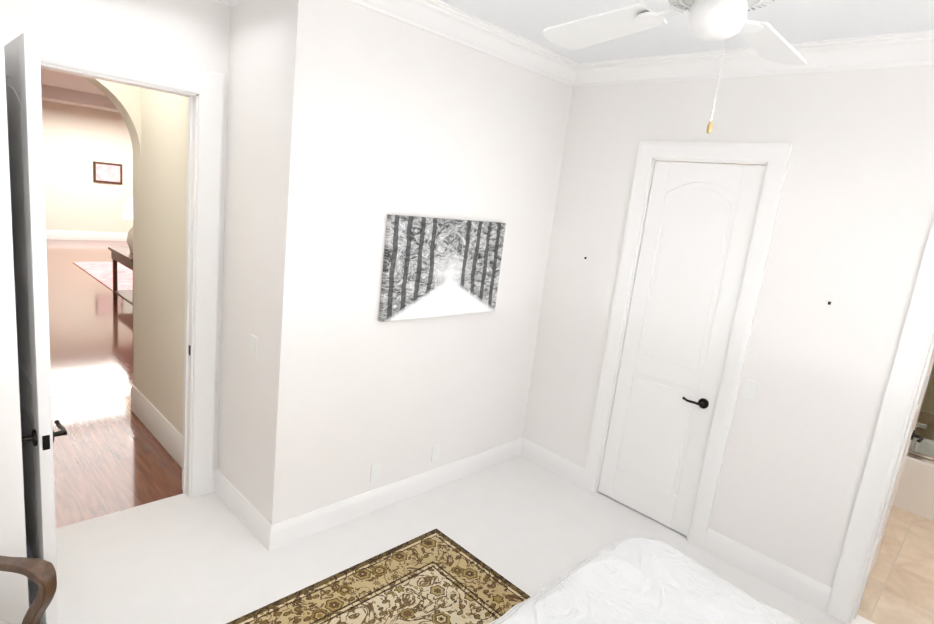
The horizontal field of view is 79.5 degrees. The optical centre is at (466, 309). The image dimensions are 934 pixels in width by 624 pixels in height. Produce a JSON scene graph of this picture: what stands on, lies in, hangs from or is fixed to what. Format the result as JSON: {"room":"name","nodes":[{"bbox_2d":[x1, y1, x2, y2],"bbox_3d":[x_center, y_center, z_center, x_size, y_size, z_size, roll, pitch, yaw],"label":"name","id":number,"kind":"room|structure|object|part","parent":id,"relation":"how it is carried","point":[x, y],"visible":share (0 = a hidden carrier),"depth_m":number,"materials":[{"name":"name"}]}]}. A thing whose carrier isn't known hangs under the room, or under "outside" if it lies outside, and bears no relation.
{"room":"bedroom","nodes":[
{"label":"bedroom","id":0,"kind":"room"},
{"bbox_2d":[0,0,28,623],"bbox_3d":[-1.999,-0.148,2.265,0.148,3.050,1.070,-5,16,-45],"label":"wall","id":1,"kind":"structure","parent":0,"point":[14,602],"depth_m":2.00,"materials":[{"name":"paint"}]},
{"bbox_2d":[46,239,182,527],"bbox_3d":[-5.982,-0.207,8.355,10.000,0.120,12.930,-5,16,-45],"label":"floor","id":2,"kind":"structure","parent":0,"point":[111,454],"depth_m":4.72,"materials":[{"name":"brown wood"}]},
{"bbox_2d":[73,262,132,290],"bbox_3d":[-5.876,-0.631,10.192,1.600,0.012,2.800,-5,16,-45],"label":"rug","id":3,"kind":"object","parent":2,"relation":"on","point":[102,272],"visible":0.21,"depth_m":9.93,"materials":[{"name":"fabric"}]},
{"bbox_2d":[108,198,132,305],"bbox_3d":[-4.481,-0.727,7.624,0.420,1.520,1.100,-5,16,-45],"label":"console table","id":4,"kind":"object","parent":2,"relation":"on","point":[123,256],"visible":0.4,"depth_m":7.54,"materials":[{"name":"brown wood"}]},
{"bbox_2d":[42,76,187,435],"bbox_3d":[-5.689,-1.716,7.936,10.240,3.050,12.491,-5,16,-45],"label":"wall","id":5,"kind":"structure","parent":0,"point":[141,136],"depth_m":4.21,"materials":[{"name":"paint"}]},
{"bbox_2d":[46,230,127,240],"bbox_3d":[-10.139,-1.666,12.364,10.000,0.210,0.022,-5,16,-45],"label":"baseboard","id":6,"kind":"structure","parent":5,"relation":"attached to","point":[50,234],"depth_m":13.40,"materials":[{"name":"paint"}]},
{"bbox_2d":[93,161,121,183],"bbox_3d":[-8.588,-3.256,13.443,0.600,0.480,0.037,-5,16,-45],"label":"framed picture","id":7,"kind":"object","parent":5,"relation":"attached to","point":[104,172],"visible":0.96,"depth_m":13.42,"materials":[{"name":"brown wood"}]},
{"bbox_2d":[131,385,182,467],"bbox_3d":[-2.283,0.893,4.177,0.040,0.210,1.470,-5,16,-45],"label":"baseboard","id":8,"kind":"structure","parent":5,"relation":"attached to","point":[167,435],"depth_m":4.21,"materials":[{"name":"paint"}]},
{"bbox_2d":[2,0,229,468],"bbox_3d":[-1.851,-0.292,3.071,1.217,3.050,0.120,-5,16,-45],"label":"wall","id":9,"kind":"structure","parent":0,"point":[194,33],"depth_m":2.88,"materials":[{"name":"paint"}]},
{"bbox_2d":[4,32,58,623],"bbox_3d":[-1.909,0.148,2.426,0.044,2.408,0.858,-5,16,-45],"label":"door leaf","id":10,"kind":"structure","parent":9,"relation":"in","point":[24,105],"depth_m":2.16,"materials":[{"name":"paint"}]},
{"bbox_2d":[21,420,66,449],"bbox_3d":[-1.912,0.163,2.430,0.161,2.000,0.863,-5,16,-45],"label":"door handle","id":11,"kind":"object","parent":10,"relation":"attached to","point":[45,440],"depth_m":2.20,"materials":[{"name":"black metal"}]},
{"bbox_2d":[3,23,224,496],"bbox_3d":[-1.923,-0.046,3.056,1.067,2.560,0.149,-5,16,-45],"label":"door frame","id":12,"kind":"structure","parent":9,"relation":"attached to","point":[201,89],"depth_m":3.22,"materials":[{"name":"paint"}]},
{"bbox_2d":[212,0,235,5],"bbox_3d":[-1.640,-1.685,2.657,1.097,0.126,0.130,-5,16,-45],"label":"crown molding","id":13,"kind":"structure","parent":9,"relation":"attached to","point":[225,2],"depth_m":3.06,"materials":[{"name":"paint"}]},
{"bbox_2d":[217,0,571,524],"bbox_3d":[-0.411,-0.287,3.882,2.198,3.050,0.800,-5,16,-45],"label":"wall","id":14,"kind":"structure","parent":0,"point":[351,126],"depth_m":3.27,"materials":[{"name":"paint"}]},
{"bbox_2d":[213,469,267,545],"bbox_3d":[-1.378,1.189,3.395,0.030,0.145,0.750,-5,16,-45],"label":"baseboard","id":15,"kind":"structure","parent":14,"relation":"attached to","point":[245,511],"depth_m":3.38,"materials":[{"name":"paint"}]},
{"bbox_2d":[250,334,256,357],"bbox_3d":[-1.194,0.206,3.143,0.008,0.116,0.072,-5,16,-45],"label":"switch plate","id":16,"kind":"object","parent":14,"relation":"attached to","point":[253,348],"depth_m":3.14,"materials":[{"name":"white plastic"}]},
{"bbox_2d":[370,462,380,481],"bbox_3d":[-0.584,1.040,3.588,0.072,0.116,0.007,-5,16,-45],"label":"electrical outlet plate","id":17,"kind":"object","parent":14,"relation":"attached to","point":[375,472],"depth_m":3.58,"materials":[{"name":"white plastic"}]},
{"bbox_2d":[265,438,520,550],"bbox_3d":[-0.321,1.210,3.907,2.216,0.145,0.018,-5,16,-45],"label":"baseboard","id":18,"kind":"structure","parent":14,"relation":"attached to","point":[291,530],"depth_m":3.65,"materials":[{"name":"paint"}]},
{"bbox_2d":[431,444,440,460],"bbox_3d":[-0.218,1.009,3.956,0.072,0.116,0.007,-5,16,-45],"label":"electrical outlet plate","id":19,"kind":"object","parent":14,"relation":"attached to","point":[436,448],"depth_m":3.95,"materials":[{"name":"white plastic"}]},
{"bbox_3d":[-0.128,-0.264,3.618,1.000,0.628,0.034,-5,16,-45],"label":"canvas art","id":20,"kind":"part","parent":14,"relation":"part of"},
{"bbox_2d":[28,455,850,623],"bbox_3d":[0.072,1.731,2.215,4.360,0.120,4.740,-5,16,-45],"label":"floor carpet","id":21,"kind":"object","parent":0,"point":[530,528],"depth_m":3.24,"materials":[{"name":"white carpet"}]},
{"bbox_2d":[0,555,56,623],"bbox_3d":[-1.833,1.029,1.703,0.727,1.005,0.675,10,12,15],"label":"armchair","id":22,"kind":"object","parent":21,"relation":"on","point":[41,574],"visible":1,"depth_m":1.88,"materials":[{"name":"brown wood"}]},
{"bbox_2d":[226,528,529,623],"bbox_3d":[-0.530,1.651,1.930,2.745,0.011,1.792,-5,16,-45],"label":"rug","id":23,"kind":"object","parent":21,"relation":"on","point":[436,576],"visible":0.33,"depth_m":2.92,"materials":[{"name":"beige fabric"}]},
{"bbox_2d":[489,537,803,623],"bbox_3d":[0.790,1.278,1.106,2.056,1.360,2.164,-5,16,-45],"label":"bed","id":24,"kind":"object","parent":21,"relation":"on","point":[632,580],"visible":1,"depth_m":2.06,"materials":[{"name":"white fabric"}]},
{"bbox_2d":[41,0,933,112],"bbox_3d":[-3.812,-2.859,5.974,10.240,0.370,17.290,-5,16,-45],"label":"ceiling","id":25,"kind":"structure","parent":0,"point":[788,21],"depth_m":2.96,"materials":[{"name":"paint"}]},
{"bbox_2d":[228,0,246,3],"bbox_3d":[-1.029,-1.631,2.739,0.130,0.126,0.600,-5,16,-45],"label":"crown molding","id":26,"kind":"structure","parent":25,"relation":"attached to","point":[229,1],"depth_m":3.03,"materials":[{"name":"paint"}]},
{"bbox_2d":[347,0,579,83],"bbox_3d":[-0.047,-1.609,3.203,2.168,0.126,0.130,-5,16,-45],"label":"crown molding","id":27,"kind":"structure","parent":25,"relation":"attached to","point":[454,24],"depth_m":3.32,"materials":[{"name":"paint"}]},
{"bbox_2d":[543,0,841,133],"bbox_3d":[0.729,-0.876,1.586,1.385,0.745,1.426,-5,16,-45],"label":"ceiling fan","id":28,"kind":"object","parent":25,"relation":"hanging from","point":[714,20],"visible":1,"depth_m":1.77,"materials":[{"name":"white"}]},
{"bbox_3d":[0.711,-0.634,1.594,0.018,0.265,0.018,-5,16,-45],"label":"cord","id":29,"kind":"part","parent":28,"relation":"part of","materials":[{"name":"silver metal"}]},
{"bbox_2d":[522,65,933,587],"bbox_3d":[1.948,0.123,3.208,0.120,3.050,3.916,-5,16,-45],"label":"wall","id":30,"kind":"structure","parent":0,"point":[853,224],"depth_m":3.21,"materials":[{"name":"paint"}]},
{"bbox_2d":[521,438,584,486],"bbox_3d":[0.684,1.216,4.461,0.018,0.145,0.585,-5,16,-45],"label":"baseboard","id":31,"kind":"structure","parent":30,"relation":"attached to","point":[543,457],"depth_m":4.45,"materials":[{"name":"paint"}]},
{"bbox_2d":[598,161,764,535],"bbox_3d":[1.375,0.263,3.753,0.044,2.410,0.690,-5,16,-45],"label":"closet door leaf","id":32,"kind":"structure","parent":30,"relation":"in","point":[699,222],"depth_m":3.71,"materials":[{"name":"paint"}]},
{"bbox_2d":[682,397,708,408],"bbox_3d":[1.467,0.596,3.618,0.058,0.066,0.158,-5,16,-45],"label":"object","id":33,"kind":"structure","parent":32,"relation":"attached to","point":[703,403],"depth_m":3.60,"materials":[{"name":"black metal"}]},
{"bbox_2d":[582,141,792,548],"bbox_3d":[1.391,0.209,3.752,0.147,2.545,0.930,-5,16,-45],"label":"door frame","id":34,"kind":"structure","parent":30,"relation":"attached to","point":[775,157],"depth_m":3.56,"materials":[{"name":"paint"}]},
{"bbox_2d":[566,30,933,86],"bbox_3d":[2.016,-1.296,2.844,0.130,0.126,3.646,-5,16,-45],"label":"crown molding","id":35,"kind":"structure","parent":30,"relation":"attached to","point":[916,48],"depth_m":3.18,"materials":[{"name":"paint"}]},
{"bbox_2d":[742,379,758,400],"bbox_3d":[1.707,0.485,3.387,0.008,0.116,0.072,-5,16,-45],"label":"switch plate","id":36,"kind":"object","parent":30,"relation":"attached to","point":[750,389],"depth_m":3.38,"materials":[{"name":"white plastic"}]},
{"bbox_2d":[703,528,831,611],"bbox_3d":[1.787,1.559,3.393,0.018,0.145,0.702,-5,16,-45],"label":"baseboard","id":37,"kind":"structure","parent":30,"relation":"attached to","point":[791,581],"depth_m":3.36,"materials":[{"name":"paint"}]},
{"bbox_2d":[825,219,933,622],"bbox_3d":[2.543,0.572,2.638,0.147,2.535,0.953,-5,16,-45],"label":"door frame","id":38,"kind":"structure","parent":30,"relation":"attached to","point":[916,345],"depth_m":2.92,"materials":[{"name":"paint"}]},
{"bbox_2d":[867,349,933,579],"bbox_3d":[2.564,0.513,3.226,0.713,2.400,0.044,-5,16,-45],"label":"door leaf","id":39,"kind":"structure","parent":30,"relation":"in","point":[908,443],"depth_m":3.46,"materials":[{"name":"paint"}]},
{"bbox_2d":[911,430,923,442],"bbox_3d":[2.737,0.784,3.417,0.158,0.066,0.058,-5,16,-45],"label":"door handle","id":40,"kind":"object","parent":39,"relation":"attached to","point":[920,439],"depth_m":3.44,"materials":[{"name":"black metal"}]},
{"bbox_2d":[851,506,933,623],"bbox_3d":[3.552,1.839,3.696,2.862,0.121,1.820,-5,16,-45],"label":"floor","id":41,"kind":"structure","parent":0,"point":[899,587],"depth_m":3.58,"materials":[{"name":"tile"}]},
{"bbox_2d":[893,437,933,520],"bbox_3d":[4.241,1.516,4.303,0.746,0.430,1.572,-5,16,-45],"label":"bathtub","id":42,"kind":"object","parent":41,"relation":"on","point":[915,493],"visible":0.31,"depth_m":4.46,"materials":[{"name":"white ceramic"}]},
{"bbox_2d":[907,364,933,463],"bbox_3d":[4.057,0.527,3.801,0.995,1.649,1.575,-5,16,-45],"label":"shower enclosure","id":43,"kind":"object","parent":42,"relation":"on","point":[920,456],"depth_m":4.43,"materials":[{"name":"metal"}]},
{"bbox_2d":[915,366,933,440],"bbox_3d":[4.694,0.213,4.360,0.120,3.050,1.530,-5,16,-45],"label":"wall","id":44,"kind":"structure","parent":0,"point":[928,397],"depth_m":4.95,"materials":[{"name":"paint"}]}
]}

